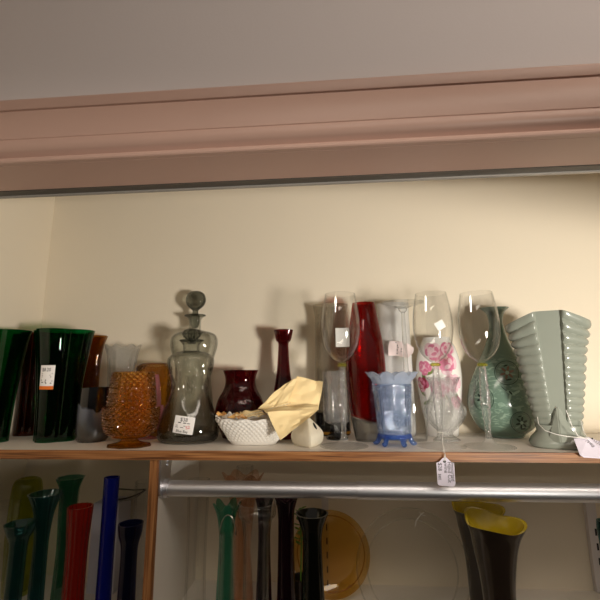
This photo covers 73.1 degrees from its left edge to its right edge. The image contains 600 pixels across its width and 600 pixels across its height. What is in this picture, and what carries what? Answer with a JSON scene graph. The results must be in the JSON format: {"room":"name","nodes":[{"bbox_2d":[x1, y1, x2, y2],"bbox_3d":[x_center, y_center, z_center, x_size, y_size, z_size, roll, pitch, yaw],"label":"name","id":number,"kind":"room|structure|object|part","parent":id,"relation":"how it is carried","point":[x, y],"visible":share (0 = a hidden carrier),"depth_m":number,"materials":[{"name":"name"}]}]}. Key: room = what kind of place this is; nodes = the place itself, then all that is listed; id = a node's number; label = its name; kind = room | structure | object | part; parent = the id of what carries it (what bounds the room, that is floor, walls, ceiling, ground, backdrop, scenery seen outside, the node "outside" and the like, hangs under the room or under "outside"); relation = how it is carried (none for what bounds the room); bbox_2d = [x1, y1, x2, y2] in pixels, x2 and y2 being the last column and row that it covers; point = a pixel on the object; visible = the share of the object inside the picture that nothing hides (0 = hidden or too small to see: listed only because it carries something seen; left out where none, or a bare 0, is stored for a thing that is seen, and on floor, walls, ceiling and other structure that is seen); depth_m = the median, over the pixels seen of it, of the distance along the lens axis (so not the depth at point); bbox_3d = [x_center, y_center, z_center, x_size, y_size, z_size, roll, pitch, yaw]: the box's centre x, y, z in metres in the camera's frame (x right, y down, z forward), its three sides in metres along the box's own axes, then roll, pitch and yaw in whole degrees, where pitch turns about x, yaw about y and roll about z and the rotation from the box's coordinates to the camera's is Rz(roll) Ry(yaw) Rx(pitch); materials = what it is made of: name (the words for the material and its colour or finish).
{"room":"antique shop","nodes":[
{"label":"antique shop","id":0,"kind":"room"},
{"bbox_2d":[0,197,54,581],"bbox_3d":[-0.642,0.613,0.438,0.050,2.400,0.865,-1,-11,4],"label":"wall","id":1,"kind":"structure","parent":0,"point":[25,223],"depth_m":0.86,"materials":[{"name":"beige paint"}]},
{"bbox_2d":[0,459,27,471],"bbox_3d":[-0.593,0.311,0.781,0.012,0.044,0.195,-1,-11,4],"label":"trim","id":2,"kind":"structure","parent":1,"relation":"attached to","point":[5,464],"depth_m":0.82,"materials":[{"name":"beige paint"}]},
{"bbox_2d":[0,0,599,100],"bbox_3d":[0.475,-0.390,0.514,2.312,0.419,0.092,-1,-11,4],"label":"ceiling","id":3,"kind":"structure","parent":0,"point":[49,48],"depth_m":0.49,"materials":[{"name":"grey paint"}]},
{"bbox_2d":[0,63,599,165],"bbox_3d":[0.472,-0.221,0.428,2.312,0.080,0.015,-1,-11,4],"label":"trim","id":4,"kind":"structure","parent":3,"relation":"attached to","point":[548,102],"depth_m":0.46,"materials":[{"name":"paint"}]},
{"bbox_2d":[0,137,599,190],"bbox_3d":[0.475,-0.181,0.460,2.312,0.012,0.063,-1,-11,4],"label":"trim","id":5,"kind":"structure","parent":3,"relation":"attached to","point":[582,150],"depth_m":0.49,"materials":[{"name":"paint"}]},
{"bbox_2d":[14,173,599,590],"bbox_3d":[0.142,0.670,0.782,1.462,2.400,0.050,-1,-11,4],"label":"wall","id":6,"kind":"structure","parent":0,"point":[123,268],"depth_m":0.88,"materials":[{"name":"beige paint"}]},
{"bbox_2d":[27,459,149,464],"bbox_3d":[-0.424,0.324,0.859,0.312,0.044,0.012,-1,-11,4],"label":"trim","id":7,"kind":"structure","parent":6,"relation":"attached to","point":[29,461],"depth_m":0.85,"materials":[{"name":"beige paint"}]},
{"bbox_2d":[0,433,599,462],"bbox_3d":[0.129,0.260,0.725,1.462,0.014,0.215,-1,-11,4],"label":"wall shelf","id":8,"kind":"object","parent":6,"relation":"attached to","point":[367,447],"visible":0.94,"depth_m":0.65,"materials":[{"name":"white wood"}]},
{"bbox_2d":[0,329,32,441],"bbox_3d":[-0.590,0.164,0.781,0.105,0.208,0.097,6,-13,-32],"label":"vase","id":9,"kind":"object","parent":8,"relation":"on","point":[14,343],"visible":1,"depth_m":0.77,"materials":[{"name":"green glass"}]},
{"bbox_2d":[12,332,34,435],"bbox_3d":[-0.572,0.176,0.861,0.061,0.213,0.042,-1,-11,4],"label":"vase","id":10,"kind":"object","parent":8,"relation":"on","point":[25,405],"visible":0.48,"depth_m":0.84,"materials":[{"name":"red glass"}]},
{"bbox_2d":[33,328,94,442],"bbox_3d":[-0.468,0.164,0.788,0.105,0.208,0.097,6,-13,-32],"label":"vase","id":11,"kind":"object","parent":8,"relation":"on","point":[61,354],"visible":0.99,"depth_m":0.76,"materials":[{"name":"green glass"}]},
{"bbox_2d":[75,387,108,442],"bbox_3d":[-0.389,0.214,0.763,0.056,0.099,0.052,-1,-11,4],"label":"vase","id":12,"kind":"object","parent":8,"relation":"on","point":[88,429],"visible":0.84,"depth_m":0.74,"materials":[{"name":"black glass"}]},
{"bbox_2d":[83,335,107,387],"bbox_3d":[-0.445,0.178,0.857,0.059,0.205,0.041,1,-11,-6],"label":"vase","id":13,"kind":"object","parent":8,"relation":"on","point":[92,374],"visible":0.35,"depth_m":0.85,"materials":[{"name":"orange glass"}]},
{"bbox_2d":[100,371,160,448],"bbox_3d":[-0.295,0.190,0.710,0.102,0.126,0.081,-2,-11,7],"label":"goblet","id":14,"kind":"object","parent":8,"relation":"on","point":[131,412],"visible":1,"depth_m":0.69,"materials":[{"name":"orange glass"}]},
{"bbox_2d":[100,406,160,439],"bbox_3d":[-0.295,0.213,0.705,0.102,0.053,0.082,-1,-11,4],"label":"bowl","id":15,"kind":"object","parent":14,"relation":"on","point":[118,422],"depth_m":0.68,"materials":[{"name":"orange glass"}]},
{"bbox_2d":[105,371,156,408],"bbox_3d":[-0.295,0.159,0.715,0.089,0.065,0.071,-1,-11,4],"label":"shade","id":16,"kind":"object","parent":15,"relation":"on","point":[127,389],"depth_m":0.69,"materials":[{"name":"orange glass"}]},
{"bbox_2d":[138,374,163,439],"bbox_3d":[-0.311,0.208,0.792,0.090,0.122,0.046,-1,-11,4],"label":"goblet","id":17,"kind":"object","parent":8,"relation":"on","point":[157,381],"visible":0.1,"depth_m":0.79,"materials":[{"name":"pink glass"}]},
{"bbox_2d":[156,405,163,428],"bbox_3d":[-0.311,0.231,0.788,0.090,0.051,0.045,-1,-11,4],"label":"bowl","id":18,"kind":"object","parent":17,"relation":"on","point":[162,407],"depth_m":0.78,"materials":[{"name":"pink glass"}]},
{"bbox_2d":[155,374,160,404],"bbox_3d":[-0.311,0.178,0.798,0.078,0.062,0.039,-1,-11,4],"label":"shade","id":19,"kind":"object","parent":18,"relation":"on","point":[157,381],"depth_m":0.79,"materials":[{"name":"pink glass"}]},
{"bbox_2d":[136,363,172,435],"bbox_3d":[-0.306,0.205,0.842,0.081,0.145,0.057,-1,-11,4],"label":"vase","id":20,"kind":"object","parent":8,"relation":"on","point":[161,369],"visible":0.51,"depth_m":0.83,"materials":[{"name":"orange glass"}]},
{"bbox_2d":[157,328,218,442],"bbox_3d":[-0.206,0.157,0.759,0.115,0.208,0.088,-1,-11,4],"label":"decanter","id":21,"kind":"object","parent":8,"relation":"on","point":[182,424],"visible":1,"depth_m":0.74,"materials":[{"name":"grey glass"}]},
{"bbox_2d":[169,291,217,436],"bbox_3d":[-0.222,0.127,0.845,0.101,0.298,0.072,-1,-11,4],"label":"decanter","id":22,"kind":"object","parent":8,"relation":"on","point":[195,300],"visible":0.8,"depth_m":0.85,"materials":[{"name":"grey glass"}]},
{"bbox_2d":[214,370,264,438],"bbox_3d":[-0.118,0.204,0.800,0.103,0.128,0.082,-1,-11,4],"label":"vase","id":23,"kind":"object","parent":8,"relation":"on","point":[240,392],"visible":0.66,"depth_m":0.78,"materials":[{"name":"red glass"}]},
{"bbox_2d":[215,415,278,444],"bbox_3d":[-0.081,0.228,0.716,0.138,0.049,0.077,-1,-11,4],"label":"bowl","id":24,"kind":"object","parent":8,"relation":"on","point":[254,430],"visible":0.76,"depth_m":0.69,"materials":[{"name":"white ceramic"}]},
{"bbox_2d":[216,376,322,439],"bbox_3d":[-0.056,0.186,0.711,0.192,0.101,0.094,-1,-11,4],"label":"tissue paper","id":25,"kind":"object","parent":24,"relation":"in","point":[298,399],"visible":1,"depth_m":0.72,"materials":[{"name":"white paper"}]},
{"bbox_2d":[274,329,292,439],"bbox_3d":[-0.033,0.163,0.799,0.058,0.208,0.058,9,-14,-42],"label":"bud vase","id":26,"kind":"object","parent":8,"relation":"on","point":[283,337],"visible":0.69,"depth_m":0.80,"materials":[{"name":"red glass"}]},
{"bbox_2d":[291,418,323,447],"bbox_3d":[0.013,0.225,0.702,0.053,0.049,0.072,-6,-12,27],"label":"dish","id":27,"kind":"object","parent":8,"relation":"on","point":[308,434],"visible":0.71,"depth_m":0.68,"materials":[{"name":"beige ceramic"}]},
{"bbox_2d":[313,307,350,435],"bbox_3d":[0.065,0.140,0.832,0.075,0.263,0.051,-1,-11,4],"label":"vase","id":28,"kind":"object","parent":8,"relation":"on","point":[330,416],"visible":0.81,"depth_m":0.79,"materials":[{"name":"clear glass"}]},
{"bbox_2d":[322,371,348,440],"bbox_3d":[0.069,0.198,0.769,0.052,0.125,0.052,-1,-11,4],"label":"goblet","id":29,"kind":"object","parent":8,"relation":"on","point":[337,436],"visible":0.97,"depth_m":0.75,"materials":[{"name":"clear glass"}]},
{"bbox_2d":[322,371,345,424],"bbox_3d":[0.069,0.186,0.771,0.052,0.099,0.052,-1,-11,4],"label":"bowl","id":30,"kind":"object","parent":29,"relation":"on","point":[337,423],"depth_m":0.76,"materials":[{"name":"clear glass"}]},
{"bbox_2d":[321,295,359,423],"bbox_3d":[0.073,0.117,0.703,0.081,0.259,0.081,5,-12,-28],"label":"wine glass","id":31,"kind":"object","parent":8,"relation":"on","point":[342,334],"visible":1,"depth_m":0.74,"materials":[{"name":"clear glass"}]},
{"bbox_2d":[321,295,359,359],"bbox_3d":[0.072,0.050,0.716,0.068,0.122,0.068,-1,-11,4],"label":"bowl","id":32,"kind":"object","parent":31,"relation":"on","point":[342,334],"depth_m":0.74,"materials":[{"name":"clear glass"}]},
{"bbox_2d":[346,302,385,438],"bbox_3d":[0.123,0.131,0.759,0.076,0.253,0.065,-1,-11,4],"label":"vase","id":33,"kind":"object","parent":8,"relation":"on","point":[368,358],"visible":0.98,"depth_m":0.74,"materials":[{"name":"red glass"}]},
{"bbox_2d":[158,460,599,502],"bbox_3d":[0.313,0.280,0.627,1.077,0.062,0.044,-1,-11,4],"label":"closet rod","id":34,"kind":"object","parent":8,"relation":"attached to","point":[167,487],"visible":0.97,"depth_m":0.63,"materials":[{"name":"silver metal"}]},
{"bbox_2d":[162,478,171,497],"bbox_3d":[-0.217,0.308,0.663,0.007,0.029,0.029,-1,-11,4],"label":"rod bracket","id":35,"kind":"object","parent":34,"relation":"on","point":[166,482],"depth_m":0.65,"materials":[{"name":"silver metal"}]},
{"bbox_2d":[367,371,416,446],"bbox_3d":[0.159,0.183,0.690,0.093,0.122,0.073,-1,-11,4],"label":"vase","id":36,"kind":"object","parent":8,"relation":"on","point":[379,420],"visible":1,"depth_m":0.68,"materials":[{"name":"blue glass"}]},
{"bbox_2d":[376,302,415,436],"bbox_3d":[0.192,0.137,0.815,0.069,0.261,0.052,-1,-11,4],"label":"vase","id":37,"kind":"object","parent":8,"relation":"on","point":[396,320],"visible":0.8,"depth_m":0.79,"materials":[{"name":"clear glass"}]},
{"bbox_2d":[388,330,413,357],"bbox_3d":[0.197,0.082,0.797,0.050,0.066,0.023,-1,-11,4],"label":"price tag","id":38,"kind":"object","parent":37,"relation":"attached to","point":[395,348],"visible":1,"depth_m":0.78,"materials":[{"name":"white paper"}]},
{"bbox_2d":[382,303,427,432],"bbox_3d":[0.199,0.130,0.759,0.085,0.256,0.068,-1,-11,4],"label":"glass","id":39,"kind":"object","parent":8,"relation":"on","point":[420,303],"visible":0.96,"depth_m":0.78,"materials":[{"name":"clear glass"}]},
{"bbox_2d":[413,292,452,425],"bbox_3d":[0.233,0.115,0.695,0.080,0.258,0.080,-2,-11,7],"label":"wine glass","id":40,"kind":"object","parent":8,"relation":"on","point":[440,324],"visible":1,"depth_m":0.68,"materials":[{"name":"clear glass"}]},
{"bbox_2d":[413,292,452,361],"bbox_3d":[0.232,0.049,0.708,0.067,0.122,0.067,-1,-11,4],"label":"bowl","id":41,"kind":"object","parent":40,"relation":"on","point":[440,324],"depth_m":0.68,"materials":[{"name":"clear glass"}]},
{"bbox_2d":[436,431,454,486],"bbox_3d":[0.222,0.249,0.640,0.026,0.069,0.071,-2,-11,7],"label":"price tag","id":42,"kind":"object","parent":40,"relation":"hanging from","point":[445,468],"visible":1,"depth_m":0.60,"materials":[{"name":"white paper"}]},
{"bbox_2d":[416,337,461,436],"bbox_3d":[0.277,0.170,0.803,0.087,0.190,0.063,-2,-11,7],"label":"vase","id":43,"kind":"object","parent":8,"relation":"on","point":[431,348],"visible":0.98,"depth_m":0.78,"materials":[{"name":"white ceramic"}]},
{"bbox_2d":[426,378,465,441],"bbox_3d":[0.265,0.198,0.741,0.077,0.112,0.053,-1,-11,4],"label":"vase","id":44,"kind":"object","parent":8,"relation":"on","point":[427,378],"visible":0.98,"depth_m":0.74,"materials":[{"name":"clear glass"}]},
{"bbox_2d":[457,292,500,434],"bbox_3d":[0.309,0.114,0.685,0.080,0.256,0.080,3,-11,-18],"label":"wine glass","id":45,"kind":"object","parent":8,"relation":"on","point":[492,292],"visible":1,"depth_m":0.69,"materials":[{"name":"clear glass"}]},
{"bbox_2d":[457,292,500,361],"bbox_3d":[0.308,0.048,0.698,0.067,0.121,0.067,-1,-11,4],"label":"bowl","id":46,"kind":"object","parent":45,"relation":"on","point":[492,292],"depth_m":0.69,"materials":[{"name":"clear glass"}]},
{"bbox_2d":[467,306,534,438],"bbox_3d":[0.388,0.137,0.784,0.134,0.246,0.101,-1,-11,4],"label":"vase","id":47,"kind":"object","parent":8,"relation":"on","point":[511,416],"visible":0.86,"depth_m":0.75,"materials":[{"name":"green glass"}]},
{"bbox_2d":[505,310,591,449],"bbox_3d":[0.420,0.129,0.674,0.126,0.218,0.067,-5,-12,24],"label":"vase","id":48,"kind":"object","parent":8,"relation":"on","point":[550,347],"visible":0.99,"depth_m":0.66,"materials":[{"name":"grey ceramic"}]},
{"bbox_2d":[537,410,599,458],"bbox_3d":[0.415,0.202,0.618,0.089,0.067,0.046,-4,-11,16],"label":"price tag","id":49,"kind":"object","parent":48,"relation":"attached to","point":[587,447],"visible":1,"depth_m":0.60,"materials":[{"name":"white"}]},
{"bbox_2d":[0,574,599,599],"bbox_3d":[0.131,0.537,0.673,1.462,0.018,0.215,-1,-11,4],"label":"shelf","id":50,"kind":"object","parent":6,"relation":"attached to","point":[196,591],"visible":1,"depth_m":0.76,"materials":[{"name":"white wood"}]},
{"bbox_2d":[3,518,37,599],"bbox_3d":[-0.462,0.450,0.657,0.048,0.162,0.048,-1,-11,4],"label":"vase","id":51,"kind":"object","parent":50,"relation":"on","point":[7,531],"visible":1,"depth_m":0.66,"materials":[{"name":"teal glass"}]},
{"bbox_2d":[0,476,42,590],"bbox_3d":[-0.534,0.451,0.779,0.056,0.204,0.056,-10,-14,43],"label":"vase","id":52,"kind":"object","parent":50,"relation":"on","point":[27,476],"visible":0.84,"depth_m":0.78,"materials":[{"name":"green glass"}]},
{"bbox_2d":[27,489,63,599],"bbox_3d":[-0.448,0.438,0.698,0.057,0.198,0.057,-1,-11,4],"label":"ribbed vase","id":53,"kind":"object","parent":50,"relation":"on","point":[33,501],"visible":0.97,"depth_m":0.70,"materials":[{"name":"teal glass"}]},
{"bbox_2d":[50,474,84,599],"bbox_3d":[-0.429,0.438,0.742,0.046,0.213,0.046,-6,-12,26],"label":"vase","id":54,"kind":"object","parent":50,"relation":"on","point":[58,481],"visible":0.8,"depth_m":0.74,"materials":[{"name":"green glass"}]},
{"bbox_2d":[61,502,93,599],"bbox_3d":[-0.364,0.435,0.656,0.040,0.188,0.040,-1,-11,4],"label":"vase","id":55,"kind":"object","parent":50,"relation":"on","point":[79,515],"visible":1,"depth_m":0.65,"materials":[{"name":"red glass"}]},
{"bbox_2d":[95,475,119,599],"bbox_3d":[-0.323,0.417,0.677,0.026,0.228,0.026,-1,-11,4],"label":"vase","id":56,"kind":"object","parent":50,"relation":"on","point":[111,483],"visible":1,"depth_m":0.67,"materials":[{"name":"blue glass"}]},
{"bbox_2d":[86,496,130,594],"bbox_3d":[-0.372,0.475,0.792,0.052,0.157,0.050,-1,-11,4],"label":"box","id":57,"kind":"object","parent":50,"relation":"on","point":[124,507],"visible":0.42,"depth_m":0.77,"materials":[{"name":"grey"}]},
{"bbox_2d":[118,488,145,500],"bbox_3d":[-0.346,0.388,0.807,0.074,0.018,0.067,-1,-11,4],"label":"dish","id":58,"kind":"object","parent":57,"relation":"on","point":[144,490],"visible":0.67,"depth_m":0.80,"materials":[{"name":"clear glass"}]},
{"bbox_2d":[117,519,143,599],"bbox_3d":[-0.274,0.443,0.643,0.039,0.165,0.039,-1,-11,4],"label":"vase","id":59,"kind":"object","parent":50,"relation":"on","point":[129,531],"visible":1,"depth_m":0.64,"materials":[{"name":"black glass"}]},
{"bbox_2d":[142,460,198,599],"bbox_3d":[-0.225,0.406,0.727,0.014,0.266,0.211,-1,-11,4],"label":"divider panel","id":60,"kind":"object","parent":50,"relation":"on","point":[168,524],"visible":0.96,"depth_m":0.69,"materials":[{"name":"white wood"}]},
{"bbox_2d":[184,498,208,599],"bbox_3d":[-0.186,0.435,0.729,0.041,0.210,0.041,-1,-11,4],"label":"glass","id":61,"kind":"object","parent":50,"relation":"on","point":[207,498],"visible":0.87,"depth_m":0.73,"materials":[{"name":"clear glass"}]},
{"bbox_2d":[218,515,235,588],"bbox_3d":[-0.111,0.426,0.615,0.027,0.186,0.027,-1,-11,4],"label":"vase","id":62,"kind":"object","parent":50,"relation":"on","point":[226,515],"visible":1,"depth_m":0.63,"materials":[{"name":"glass"}]},
{"bbox_3d":[-0.112,0.349,0.628,0.027,0.030,0.002,-1,-11,4],"label":"handle","id":63,"kind":"part","parent":62,"relation":"part of","materials":[{"name":"green glass"}]},
{"bbox_2d":[234,467,252,587],"bbox_3d":[-0.110,0.442,0.795,0.034,0.219,0.034,-1,-11,4],"label":"vase","id":64,"kind":"object","parent":50,"relation":"on","point":[236,467],"visible":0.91,"depth_m":0.80,"materials":[{"name":"clear glass"}]},
{"bbox_2d":[237,502,274,599],"bbox_3d":[-0.068,0.422,0.631,0.062,0.200,0.062,8,-13,-37],"label":"vase","id":65,"kind":"object","parent":50,"relation":"on","point":[237,502],"visible":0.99,"depth_m":0.63,"materials":[{"name":"clear glass"}]},
{"bbox_2d":[255,498,273,599],"bbox_3d":[-0.060,0.436,0.683,0.032,0.191,0.032,-1,-11,4],"label":"vase","id":66,"kind":"object","parent":50,"relation":"on","point":[264,505],"visible":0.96,"depth_m":0.68,"materials":[{"name":"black glass"}]},
{"bbox_2d":[275,498,297,599],"bbox_3d":[-0.024,0.436,0.686,0.041,0.190,0.039,-1,-11,4],"label":"vase","id":67,"kind":"object","parent":50,"relation":"on","point":[285,506],"visible":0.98,"depth_m":0.68,"materials":[{"name":"black glass"}]},
{"bbox_2d":[294,506,305,599],"bbox_3d":[0.001,0.454,0.716,0.034,0.165,0.034,-1,-11,4],"label":"vase","id":68,"kind":"object","parent":50,"relation":"on","point":[298,576],"visible":0.34,"depth_m":0.71,"materials":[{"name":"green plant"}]},
{"bbox_2d":[295,572,301,599],"bbox_3d":[0.001,0.510,0.706,0.034,0.050,0.034,-1,-11,4],"label":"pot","id":69,"kind":"object","parent":68,"relation":"on","point":[298,576],"depth_m":0.69,"materials":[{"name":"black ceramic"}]},
{"bbox_3d":[0.002,0.435,0.720,0.005,0.122,0.003,-1,-11,4],"label":"stem","id":70,"kind":"part","parent":68,"relation":"part of","materials":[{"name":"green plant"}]},
{"bbox_2d":[296,508,327,599],"bbox_3d":[0.020,0.432,0.637,0.053,0.180,0.053,-1,-11,4],"label":"vase","id":71,"kind":"object","parent":50,"relation":"on","point":[311,520],"visible":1,"depth_m":0.63,"materials":[{"name":"black glass"}]},
{"bbox_2d":[451,501,505,599],"bbox_3d":[0.322,0.450,0.721,0.091,0.168,0.092,-1,-11,4],"label":"vase","id":72,"kind":"object","parent":50,"relation":"on","point":[474,582],"visible":0.45,"depth_m":0.71,"materials":[{"name":"glass"}]},
{"bbox_2d":[464,507,526,599],"bbox_3d":[0.300,0.422,0.610,0.088,0.182,0.089,-1,-11,4],"label":"vase","id":73,"kind":"object","parent":50,"relation":"on","point":[496,538],"visible":1,"depth_m":0.59,"materials":[{"name":"black ceramic"}]},
{"bbox_2d":[596,518,599,545],"bbox_3d":[0.507,0.442,0.653,0.033,0.158,0.033,-2,-11,7],"label":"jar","id":74,"kind":"object","parent":50,"relation":"on","point":[597,519],"visible":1,"depth_m":0.67,"materials":[{"name":"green glass"}]},
{"bbox_2d":[322,499,329,585],"bbox_3d":[0.051,0.468,0.796,0.013,0.169,0.010,-1,-11,4],"label":"shelf standard","id":75,"kind":"object","parent":6,"relation":"attached to","point":[325,534],"visible":0.92,"depth_m":0.79,"materials":[{"name":"white paint"}]},
{"bbox_2d":[583,503,599,592],"bbox_3d":[0.551,0.457,0.759,0.017,0.169,0.010,-1,-11,4],"label":"shelf standard","id":76,"kind":"object","parent":6,"relation":"attached to","point":[590,515],"visible":0.85,"depth_m":0.76,"materials":[{"name":"white paint"}]},
{"bbox_3d":[0.879,0.612,0.506,0.050,2.400,0.500,-1,-11,4],"label":"wall","id":77,"kind":"structure","parent":0,"visible":0},
{"bbox_2d":[0,164,599,198],"bbox_3d":[0.104,-0.165,0.525,1.458,0.013,0.012,-1,-11,4],"label":"trim","id":78,"kind":"structure","parent":77,"relation":"attached to","point":[593,166],"depth_m":0.53,"materials":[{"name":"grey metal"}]}
]}

